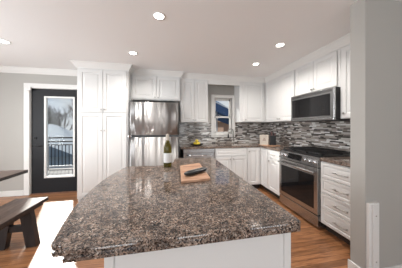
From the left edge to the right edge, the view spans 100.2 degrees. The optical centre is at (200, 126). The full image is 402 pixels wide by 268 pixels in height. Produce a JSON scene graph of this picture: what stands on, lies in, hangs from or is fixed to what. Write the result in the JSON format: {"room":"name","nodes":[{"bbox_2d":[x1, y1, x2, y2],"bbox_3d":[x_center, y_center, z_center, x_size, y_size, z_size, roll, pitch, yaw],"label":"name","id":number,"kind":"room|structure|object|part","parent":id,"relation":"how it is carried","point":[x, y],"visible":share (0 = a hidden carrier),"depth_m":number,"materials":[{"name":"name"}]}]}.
{"room":"kitchen","nodes":[
{"label":"kitchen","id":0,"kind":"room"},
{"bbox_2d":[0,72,76,190],"bbox_3d":[-3.447,0.095,3.237,2.600,2.410,0.120,0,0,-10],"label":"wall","id":1,"kind":"structure","parent":0,"point":[11,84],"depth_m":3.17,"materials":[{"name":"grey paint"}]},
{"bbox_2d":[0,190,23,196],"bbox_3d":[-3.985,1.250,3.069,1.280,0.100,0.014,0,0,-10],"label":"baseboard","id":2,"kind":"structure","parent":1,"relation":"attached to","point":[18,192],"depth_m":3.14,"materials":[{"name":"white paint"}]},
{"bbox_2d":[24,83,76,195],"bbox_3d":[-2.872,0.235,3.331,0.995,2.130,0.145,0,0,-10],"label":"door","id":3,"kind":"structure","parent":1,"relation":"in","point":[37,180],"depth_m":3.27,"materials":[{"name":"black paint"}]},
{"bbox_2d":[0,184,349,267],"bbox_3d":[0.009,1.360,0.500,8.200,0.120,6.980,0,0,-10],"label":"floor","id":4,"kind":"structure","parent":0,"point":[312,246],"depth_m":1.86,"materials":[{"name":"brown wood"}]},
{"bbox_2d":[0,170,27,180],"bbox_3d":[-2.487,0.925,1.131,0.900,0.750,1.930,0,0,-10],"label":"dining table","id":5,"kind":"object","parent":4,"relation":"on","point":[7,174],"visible":1,"depth_m":1.99,"materials":[{"name":"brown wood"}]},
{"bbox_2d":[0,197,48,250],"bbox_3d":[-1.887,1.075,1.293,0.390,0.450,1.470,0,0,-10],"label":"bench","id":6,"kind":"object","parent":4,"relation":"on","point":[23,209],"visible":1,"depth_m":1.81,"materials":[{"name":"brown wood"}]},
{"bbox_3d":[-2.097,1.107,1.798,0.160,0.385,0.060,0,0,-10],"label":"leg","id":7,"kind":"part","parent":6,"relation":"part of","materials":[{"name":"brown wood"}]},
{"bbox_3d":[-1.886,0.900,1.288,0.300,0.030,1.360,0,0,-10],"label":"seat frame","id":8,"kind":"part","parent":6,"relation":"part of","materials":[{"name":"brown wood"}]},
{"bbox_3d":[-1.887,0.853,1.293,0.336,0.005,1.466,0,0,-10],"label":"seat","id":9,"kind":"part","parent":6,"relation":"part of","materials":[{"name":"brown wood"}]},
{"bbox_3d":[-1.871,1.107,1.840,0.160,0.385,0.060,0,0,-10],"label":"leg","id":10,"kind":"part","parent":6,"relation":"part of","materials":[{"name":"brown wood"}]},
{"bbox_2d":[77,68,133,201],"bbox_3d":[-1.762,0.142,3.198,0.832,2.315,0.559,0,0,-10],"label":"tall cabinet","id":11,"kind":"object","parent":4,"relation":"on","point":[104,97],"visible":0.9,"depth_m":2.94,"materials":[{"name":"white paint"}]},
{"bbox_3d":[-1.910,0.480,2.921,0.378,1.437,0.020,0,0,-10],"label":"door","id":12,"kind":"part","parent":11,"relation":"part of","materials":[{"name":"white paint"}]},
{"bbox_3d":[-1.910,-0.625,2.921,0.378,0.737,0.020,0,0,-10],"label":"door","id":13,"kind":"part","parent":11,"relation":"part of","materials":[{"name":"white paint"}]},
{"bbox_3d":[-1.529,0.480,2.991,0.385,1.437,0.020,0,0,-10],"label":"door","id":14,"kind":"part","parent":11,"relation":"part of","materials":[{"name":"white paint"}]},
{"bbox_3d":[-1.529,-0.625,2.991,0.385,0.737,0.020,0,0,-10],"label":"door","id":15,"kind":"part","parent":11,"relation":"part of","materials":[{"name":"white paint"}]},
{"bbox_2d":[128,102,178,165],"bbox_3d":[-0.884,0.432,3.317,0.868,1.735,0.756,0,0,-10],"label":"refrigerator","id":16,"kind":"object","parent":4,"relation":"on","point":[149,122],"visible":0.54,"depth_m":2.94,"materials":[{"name":"grey metal"}]},
{"bbox_3d":[-0.823,0.704,2.987,0.868,1.043,0.075,0,0,-10],"label":"fridge door","id":17,"kind":"part","parent":16,"relation":"part of","materials":[{"name":"silver metal"}]},
{"bbox_3d":[-0.823,-0.143,2.987,0.868,0.577,0.075,0,0,-10],"label":"freezer door","id":18,"kind":"part","parent":16,"relation":"part of","materials":[{"name":"silver metal"}]},
{"bbox_2d":[51,157,300,267],"bbox_3d":[-0.213,0.843,1.323,1.022,0.914,1.500,0,0,-10],"label":"kitchen island","id":19,"kind":"object","parent":4,"relation":"on","point":[137,216],"visible":0.93,"depth_m":0.69,"materials":[{"name":"brown stone"}]},
{"bbox_3d":[-0.324,0.863,0.601,0.032,0.874,0.030,0,0,-10],"label":"corner trim","id":20,"kind":"part","parent":19,"relation":"part of","materials":[{"name":"white paint"}]},
{"bbox_2d":[164,134,170,167],"bbox_3d":[-0.324,0.228,1.628,0.075,0.316,0.076,0,0,-10],"label":"wine bottle","id":21,"kind":"object","parent":19,"relation":"on","point":[167,147],"visible":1,"depth_m":1.60,"materials":[{"name":"green glass"}]},
{"bbox_2d":[180,163,209,183],"bbox_3d":[-0.075,0.377,1.428,0.223,0.019,0.555,0,0,-10],"label":"cutting board","id":22,"kind":"object","parent":19,"relation":"on","point":[203,176],"visible":0.92,"depth_m":1.27,"materials":[{"name":"brown wood"}]},
{"bbox_2d":[184,167,206,175],"bbox_3d":[-0.037,0.348,1.325,0.065,0.037,0.250,0,0,44],"label":"case","id":23,"kind":"object","parent":22,"relation":"on","point":[201,169],"visible":1,"depth_m":1.29,"materials":[{"name":"black plastic"}]},
{"bbox_3d":[0.365,0.863,0.729,0.032,0.874,0.030,0,0,-10],"label":"corner trim","id":24,"kind":"part","parent":19,"relation":"part of","materials":[{"name":"white paint"}]},
{"bbox_2d":[181,148,214,157],"bbox_3d":[-0.078,0.864,3.527,0.620,0.873,0.646,0,0,-10],"label":"dishwasher","id":25,"kind":"object","parent":4,"relation":"on","point":[185,153],"visible":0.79,"depth_m":3.25,"materials":[{"name":"grey metal"}]},
{"bbox_3d":[-0.032,0.850,3.278,0.614,0.680,0.032,0,0,-10],"label":"door","id":26,"kind":"part","parent":25,"relation":"part of","materials":[{"name":"silver metal"}]},
{"bbox_3d":[-0.032,0.469,3.278,0.614,0.075,0.032,0,0,-10],"label":"control panel","id":27,"kind":"part","parent":25,"relation":"part of","materials":[{"name":"silver metal"}]},
{"bbox_3d":[-0.024,0.545,3.236,0.501,0.022,0.054,0,0,-10],"label":"handle","id":28,"kind":"part","parent":25,"relation":"part of","materials":[{"name":"silver metal"}]},
{"bbox_2d":[215,148,246,181],"bbox_3d":[0.559,0.863,3.684,0.669,0.874,0.669,0,0,-10],"label":"base cabinet","id":29,"kind":"object","parent":4,"relation":"on","point":[235,159],"visible":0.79,"depth_m":3.40,"materials":[{"name":"white paint"}]},
{"bbox_3d":[0.454,0.892,3.358,0.322,0.582,0.020,0,0,-10],"label":"door","id":30,"kind":"part","parent":29,"relation":"part of","materials":[{"name":"white paint"}]},
{"bbox_3d":[0.614,0.511,3.388,0.647,0.144,0.020,0,0,-10],"label":"drawer","id":31,"kind":"part","parent":29,"relation":"part of","materials":[{"name":"white paint"}]},
{"bbox_2d":[179,142,298,151],"bbox_3d":[0.733,0.406,3.403,2.299,0.040,1.273,0,0,-10],"label":"countertop","id":32,"kind":"structure","parent":29,"relation":"on","point":[251,144],"depth_m":3.43,"materials":[{"name":"brown stone"}]},
{"bbox_3d":[1.409,0.378,3.485,0.300,0.016,0.300,0,0,-10],"label":"tray","id":33,"kind":"object","parent":32,"relation":"on","visible":0},
{"bbox_2d":[260,135,267,144],"bbox_3d":[1.310,0.267,3.497,0.170,0.205,0.018,0,0,9],"label":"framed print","id":34,"kind":"object","parent":33,"relation":"on","point":[263,138],"visible":1,"depth_m":3.49,"materials":[{"name":"beige paint"}]},
{"bbox_2d":[269,131,275,144],"bbox_3d":[1.455,0.233,3.432,0.120,0.274,0.100,0,0,10],"label":"knife block","id":35,"kind":"object","parent":33,"relation":"on","point":[272,138],"visible":1,"depth_m":3.39,"materials":[{"name":"black plastic"}]},
{"bbox_3d":[0.775,0.892,3.417,0.319,0.582,0.020,0,0,-10],"label":"door","id":36,"kind":"part","parent":29,"relation":"part of","materials":[{"name":"white paint"}]},
{"bbox_2d":[247,147,260,187],"bbox_3d":[1.043,0.863,3.773,0.312,0.874,0.669,0,0,-10],"label":"base cabinet","id":37,"kind":"object","parent":4,"relation":"on","point":[253,154],"visible":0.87,"depth_m":3.47,"materials":[{"name":"white paint"}]},
{"bbox_2d":[261,148,271,193],"bbox_3d":[1.569,0.863,3.433,0.636,0.874,0.279,0,0,-10],"label":"base cabinet","id":38,"kind":"object","parent":4,"relation":"on","point":[264,152],"visible":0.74,"depth_m":3.35,"materials":[{"name":"white paint"}]},
{"bbox_3d":[1.268,0.811,3.365,0.020,0.744,0.242,0,0,-10],"label":"door","id":39,"kind":"part","parent":38,"relation":"part of","materials":[{"name":"white paint"}]},
{"bbox_2d":[268,149,279,198],"bbox_3d":[1.612,0.863,3.109,0.669,0.874,0.369,0,0,-10],"label":"base cabinet","id":40,"kind":"object","parent":4,"relation":"on","point":[273,164],"visible":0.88,"depth_m":3.06,"materials":[{"name":"white paint"}]},
{"bbox_3d":[1.325,0.511,3.056,0.020,0.144,0.347,0,0,-10],"label":"drawer","id":41,"kind":"part","parent":40,"relation":"part of","materials":[{"name":"white paint"}]},
{"bbox_2d":[278,146,349,227],"bbox_3d":[1.690,0.810,2.539,0.717,0.939,0.770,0,0,-10],"label":"range","id":42,"kind":"object","parent":4,"relation":"on","point":[299,167],"visible":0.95,"depth_m":2.37,"materials":[{"name":"silver metal"}]},
{"bbox_3d":[1.367,0.578,2.479,0.061,0.028,0.692,0,0,-10],"label":"handle","id":43,"kind":"part","parent":42,"relation":"part of","materials":[{"name":"silver metal"}]},
{"bbox_3d":[1.419,0.822,2.489,0.048,0.593,0.754,0,0,-10],"label":"oven door","id":44,"kind":"part","parent":42,"relation":"part of","materials":[{"name":"silver metal"}]},
{"bbox_3d":[1.417,0.454,2.488,0.052,0.123,0.758,0,0,-10],"label":"control panel","id":45,"kind":"part","parent":42,"relation":"part of","materials":[{"name":"silver metal"}]},
{"bbox_3d":[1.421,1.199,2.489,0.042,0.142,0.754,0,0,-10],"label":"drawer","id":46,"kind":"part","parent":42,"relation":"part of","materials":[{"name":"silver metal"}]},
{"bbox_2d":[281,149,349,157],"bbox_3d":[1.736,0.385,2.547,0.623,0.014,0.770,0,0,-10],"label":"cooktop","id":47,"kind":"object","parent":42,"relation":"in","point":[290,151],"depth_m":2.32,"materials":[{"name":"black glass"}]},
{"bbox_2d":[321,161,349,244],"bbox_3d":[1.836,0.863,1.899,0.669,0.874,0.539,0,0,-10],"label":"base cabinet","id":48,"kind":"object","parent":4,"relation":"on","point":[335,179],"visible":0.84,"depth_m":1.91,"materials":[{"name":"white paint"}]},
{"bbox_2d":[320,156,349,166],"bbox_3d":[1.852,0.406,1.901,0.644,0.040,0.539,0,0,-10],"label":"countertop","id":49,"kind":"structure","parent":48,"relation":"on","point":[343,161],"depth_m":1.97,"materials":[{"name":"brown stone"}]},
{"bbox_3d":[1.549,0.532,1.846,0.020,0.181,0.517,0,0,-10],"label":"drawer","id":50,"kind":"part","parent":48,"relation":"part of","materials":[{"name":"white paint"}]},
{"bbox_3d":[1.549,0.719,1.846,0.020,0.181,0.517,0,0,-10],"label":"drawer","id":51,"kind":"part","parent":48,"relation":"part of","materials":[{"name":"white paint"}]},
{"bbox_3d":[1.549,0.906,1.846,0.020,0.181,0.517,0,0,-10],"label":"drawer","id":52,"kind":"part","parent":48,"relation":"part of","materials":[{"name":"white paint"}]},
{"bbox_3d":[1.549,1.093,1.846,0.020,0.181,0.517,0,0,-10],"label":"drawer","id":53,"kind":"part","parent":48,"relation":"part of","materials":[{"name":"white paint"}]},
{"bbox_2d":[0,0,401,76],"bbox_3d":[-0.031,-1.160,0.442,8.300,0.100,7.080,0,0,-10],"label":"ceiling","id":54,"kind":"structure","parent":0,"point":[215,37],"depth_m":2.00,"materials":[{"name":"white paint"}]},
{"bbox_2d":[0,39,10,43],"bbox_3d":[-2.561,-1.107,2.188,0.128,0.004,0.128,0,0,-10],"label":"recessed light","id":55,"kind":"object","parent":54,"relation":"in","point":[1,40],"visible":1,"depth_m":2.18,"materials":[{"name":"white"}]},
{"bbox_2d":[152,12,164,19],"bbox_3d":[-0.421,-1.107,1.686,0.128,0.004,0.128,0,0,-10],"label":"recessed light","id":56,"kind":"object","parent":54,"relation":"in","point":[157,15],"visible":1,"depth_m":1.68,"materials":[{"name":"white paint"}]},
{"bbox_2d":[208,80,238,85],"bbox_3d":[0.504,-1.014,3.704,0.716,0.188,0.020,0,0,-10],"label":"trim","id":57,"kind":"structure","parent":54,"relation":"attached to","point":[212,82],"depth_m":3.69,"materials":[{"name":"white paint"}]},
{"bbox_2d":[275,43,284,47],"bbox_3d":[1.072,-1.107,2.283,0.128,0.004,0.128,0,0,-10],"label":"recessed light","id":58,"kind":"object","parent":54,"relation":"in","point":[278,45],"visible":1,"depth_m":2.29,"materials":[{"name":"white"}]},
{"bbox_2d":[179,84,241,157],"bbox_3d":[-0.172,0.095,3.955,4.100,2.410,0.120,0,0,-10],"label":"wall","id":59,"kind":"structure","parent":0,"point":[212,89],"depth_m":3.99,"materials":[{"name":"grey paint"}]},
{"bbox_2d":[132,75,179,102],"bbox_3d":[-0.918,-0.773,3.532,0.949,0.483,0.429,0,0,-10],"label":"upper cabinet","id":60,"kind":"object","parent":59,"relation":"attached to","point":[144,88],"visible":1,"depth_m":3.35,"materials":[{"name":"white paint"}]},
{"bbox_3d":[-1.109,-0.772,3.313,0.452,0.442,0.020,0,0,-10],"label":"door","id":61,"kind":"part","parent":60,"relation":"part of","materials":[{"name":"white paint"}]},
{"bbox_3d":[-0.657,-0.772,3.396,0.454,0.442,0.020,0,0,-10],"label":"door","id":62,"kind":"part","parent":60,"relation":"part of","materials":[{"name":"white paint"}]},
{"bbox_2d":[180,79,207,122],"bbox_3d":[-0.164,-0.553,3.708,0.593,0.923,0.359,0,0,-10],"label":"upper cabinet","id":63,"kind":"object","parent":59,"relation":"attached to","point":[193,92],"visible":0.98,"depth_m":3.56,"materials":[{"name":"white paint"}]},
{"bbox_3d":[-0.279,-0.547,3.538,0.283,0.892,0.020,0,0,-10],"label":"door","id":64,"kind":"part","parent":63,"relation":"part of","materials":[{"name":"white paint"}]},
{"bbox_3d":[0.004,-0.547,3.590,0.283,0.892,0.020,0,0,-10],"label":"door","id":65,"kind":"part","parent":63,"relation":"part of","materials":[{"name":"white paint"}]},
{"bbox_2d":[211,95,235,136],"bbox_3d":[0.524,-0.256,4.053,0.605,1.004,0.140,0,0,-10],"label":"window","id":66,"kind":"structure","parent":59,"relation":"in","point":[214,98],"depth_m":4.03,"materials":[{"name":"white paint"}]},
{"bbox_3d":[0.515,-0.441,4.100,0.409,0.452,0.025,0,0,-10],"label":"sash","id":67,"kind":"part","parent":66,"relation":"part of","materials":[{"name":"white paint"}]},
{"bbox_3d":[0.520,-0.044,4.070,0.409,0.412,0.025,0,0,-10],"label":"sash","id":68,"kind":"part","parent":66,"relation":"part of","materials":[{"name":"white paint"}]},
{"bbox_2d":[179,122,269,143],"bbox_3d":[0.606,0.143,4.032,2.320,0.486,0.010,0,0,-10],"label":"tiled wall","id":69,"kind":"structure","parent":59,"relation":"attached to","point":[188,132],"depth_m":3.99,"materials":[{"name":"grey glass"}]},
{"bbox_2d":[234,82,273,122],"bbox_3d":[1.310,-0.560,3.980,0.964,0.910,0.359,0,0,-10],"label":"upper cabinet","id":70,"kind":"object","parent":59,"relation":"attached to","point":[249,97],"visible":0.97,"depth_m":3.81,"materials":[{"name":"white paint"}]},
{"bbox_3d":[1.196,-0.555,3.811,0.477,0.877,0.020,0,0,-10],"label":"door","id":71,"kind":"part","parent":70,"relation":"part of","materials":[{"name":"white paint"}]},
{"bbox_2d":[350,0,401,267],"bbox_3d":[2.643,0.095,1.712,2.580,2.410,0.120,0,0,-10],"label":"wall","id":72,"kind":"structure","parent":0,"point":[375,25],"depth_m":1.46,"materials":[{"name":"grey paint"}]},
{"bbox_2d":[0,33,349,82],"bbox_3d":[-1.358,-1.060,2.298,6.166,0.100,2.487,0,0,-10],"label":"trim","id":73,"kind":"structure","parent":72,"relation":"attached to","point":[343,41],"depth_m":3.17,"materials":[{"name":"white paint"}]},
{"bbox_2d":[366,202,378,267],"bbox_3d":[1.448,0.926,1.409,0.106,0.576,0.039,0,0,-10],"label":"board","id":74,"kind":"object","parent":72,"relation":"attached to","point":[372,208],"visible":1,"depth_m":1.40,"materials":[{"name":"white paint"}]},
{"bbox_3d":[1.450,0.929,1.399,0.060,0.569,0.012,0,0,-10],"label":"rail","id":75,"kind":"part","parent":74,"relation":"part of","materials":[{"name":"white paint"}]},
{"bbox_2d":[348,259,401,267],"bbox_3d":[2.587,1.258,1.701,2.494,0.085,0.148,0,0,-10],"label":"baseboard","id":76,"kind":"structure","parent":72,"relation":"attached to","point":[351,264],"depth_m":1.49,"materials":[{"name":"white paint"}]},
{"bbox_3d":[2.041,0.095,2.982,0.100,2.410,2.598,0,0,-10],"label":"wall","id":77,"kind":"structure","parent":0,"visible":0},
{"bbox_2d":[270,120,349,152],"bbox_3d":[1.988,0.143,2.968,0.010,0.486,2.586,0,0,-10],"label":"tiled wall","id":78,"kind":"structure","parent":77,"relation":"attached to","point":[335,135],"depth_m":2.92,"materials":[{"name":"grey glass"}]},
{"bbox_2d":[266,70,294,121],"bbox_3d":[1.713,-0.560,3.439,0.376,0.910,0.935,0,0,-10],"label":"upper cabinet","id":79,"kind":"object","parent":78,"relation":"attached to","point":[280,90],"visible":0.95,"depth_m":3.32,"materials":[{"name":"white paint"}]},
{"bbox_3d":[1.526,-0.555,3.596,0.020,0.877,0.457,0,0,-10],"label":"door","id":80,"kind":"part","parent":79,"relation":"part of","materials":[{"name":"white paint"}]},
{"bbox_3d":[1.606,-0.555,3.164,0.020,0.877,0.410,0,0,-10],"label":"door","id":81,"kind":"part","parent":79,"relation":"part of","materials":[{"name":"white paint"}]},
{"bbox_2d":[341,44,349,118],"bbox_3d":[1.992,-0.560,1.931,0.376,0.910,0.543,0,0,-10],"label":"upper cabinet","id":82,"kind":"object","parent":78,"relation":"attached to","point":[345,51],"visible":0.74,"depth_m":2.09,"materials":[{"name":"white paint"}]},
{"bbox_2d":[295,49,340,95],"bbox_3d":[1.870,-0.768,2.589,0.376,0.493,0.789,0,0,-10],"label":"upper cabinet","id":83,"kind":"object","parent":77,"relation":"attached to","point":[322,73],"visible":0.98,"depth_m":2.45,"materials":[{"name":"white paint"}]},
{"bbox_3d":[1.684,-0.765,2.742,0.020,0.457,0.357,0,0,-10],"label":"door","id":84,"kind":"part","parent":83,"relation":"part of","materials":[{"name":"white paint"}]},
{"bbox_2d":[291,87,349,121],"bbox_3d":[1.836,-0.301,2.579,0.427,0.430,0.780,0,0,-10],"label":"microwave","id":85,"kind":"object","parent":83,"relation":"attached to","point":[325,104],"visible":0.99,"depth_m":2.39,"materials":[{"name":"silver metal"}]},
{"bbox_3d":[1.635,-0.296,2.555,0.002,0.292,0.695,0,0,-10],"label":"glass","id":86,"kind":"part","parent":85,"relation":"part of","materials":[{"name":"black glass"}]},
{"bbox_3d":[1.751,-0.765,2.381,0.020,0.457,0.362,0,0,-10],"label":"door","id":87,"kind":"part","parent":83,"relation":"part of","materials":[{"name":"white paint"}]},
{"label":"outside","id":88,"kind":"structure","parent":0,"visible":0},
{"bbox_3d":[-8.571,4.150,46.314,80.000,0.100,85.800,0,0,-10],"label":"ground","id":89,"kind":"structure","parent":88,"visible":0},
{"bbox_2d":[48,103,67,121],"bbox_3d":[-21.815,0.335,24.160,3.473,7.529,4.374,0,0,2],"label":"bare tree","id":90,"kind":"object","parent":89,"relation":"on","point":[50,103],"visible":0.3,"depth_m":24.61,"materials":[{"name":"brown plant"}]},
{"bbox_2d":[48,124,72,167],"bbox_3d":[-14.409,1.925,14.114,9.600,4.350,7.600,0,0,-16],"label":"house","id":91,"kind":"structure","parent":89,"relation":"on","point":[54,130],"depth_m":12.46,"materials":[{"name":"grey"}]},
{"bbox_2d":[48,106,72,129],"bbox_3d":[-16.498,0.778,19.540,5.161,6.643,3.705,0,0,-10],"label":"bare tree","id":92,"kind":"object","parent":89,"relation":"on","point":[59,114],"visible":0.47,"depth_m":19.79,"materials":[{"name":"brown plant"}]},
{"bbox_2d":[48,137,72,138],"bbox_3d":[-5.076,2.225,7.095,3.800,3.750,0.120,0,0,-10],"label":"stair railing","id":93,"kind":"object","parent":89,"relation":"on","point":[48,137],"visible":0.02,"depth_m":6.89,"materials":[{"name":"white paint"}]},
{"bbox_2d":[65,99,72,118],"bbox_3d":[-22.286,-0.668,30.845,4.081,9.535,6.398,0,0,3],"label":"bare tree","id":94,"kind":"object","parent":89,"relation":"on","point":[71,99],"visible":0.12,"depth_m":29.42,"materials":[{"name":"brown plant"}]},
{"bbox_2d":[216,101,228,131],"bbox_3d":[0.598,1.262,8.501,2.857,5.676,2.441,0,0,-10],"label":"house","id":95,"kind":"structure","parent":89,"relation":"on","point":[221,110],"depth_m":7.39,"materials":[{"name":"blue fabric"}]},
{"bbox_2d":[218,121,228,131],"bbox_3d":[3.817,1.400,16.470,5.600,5.400,5.600,0,0,-10],"label":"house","id":96,"kind":"structure","parent":89,"relation":"on","point":[222,127],"depth_m":13.81,"materials":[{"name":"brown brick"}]},
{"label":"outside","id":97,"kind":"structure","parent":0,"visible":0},
{"bbox_2d":[48,168,72,175],"bbox_3d":[-3.773,1.385,4.450,4.600,0.070,2.375,0,0,-10],"label":"floor","id":98,"kind":"structure","parent":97,"point":[51,171],"depth_m":5.08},
{"bbox_2d":[48,138,72,168],"bbox_3d":[-3.969,0.860,5.489,4.608,0.980,0.110,0,0,-10],"label":"deck railing","id":99,"kind":"object","parent":98,"relation":"on","point":[58,165],"visible":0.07,"depth_m":5.38,"materials":[{"name":"white paint"}]},
{"bbox_3d":[-3.965,1.265,5.490,4.600,0.050,0.060,0,0,-10],"label":"rail","id":100,"kind":"part","parent":99,"relation":"part of","materials":[{"name":"white paint"}]}
]}

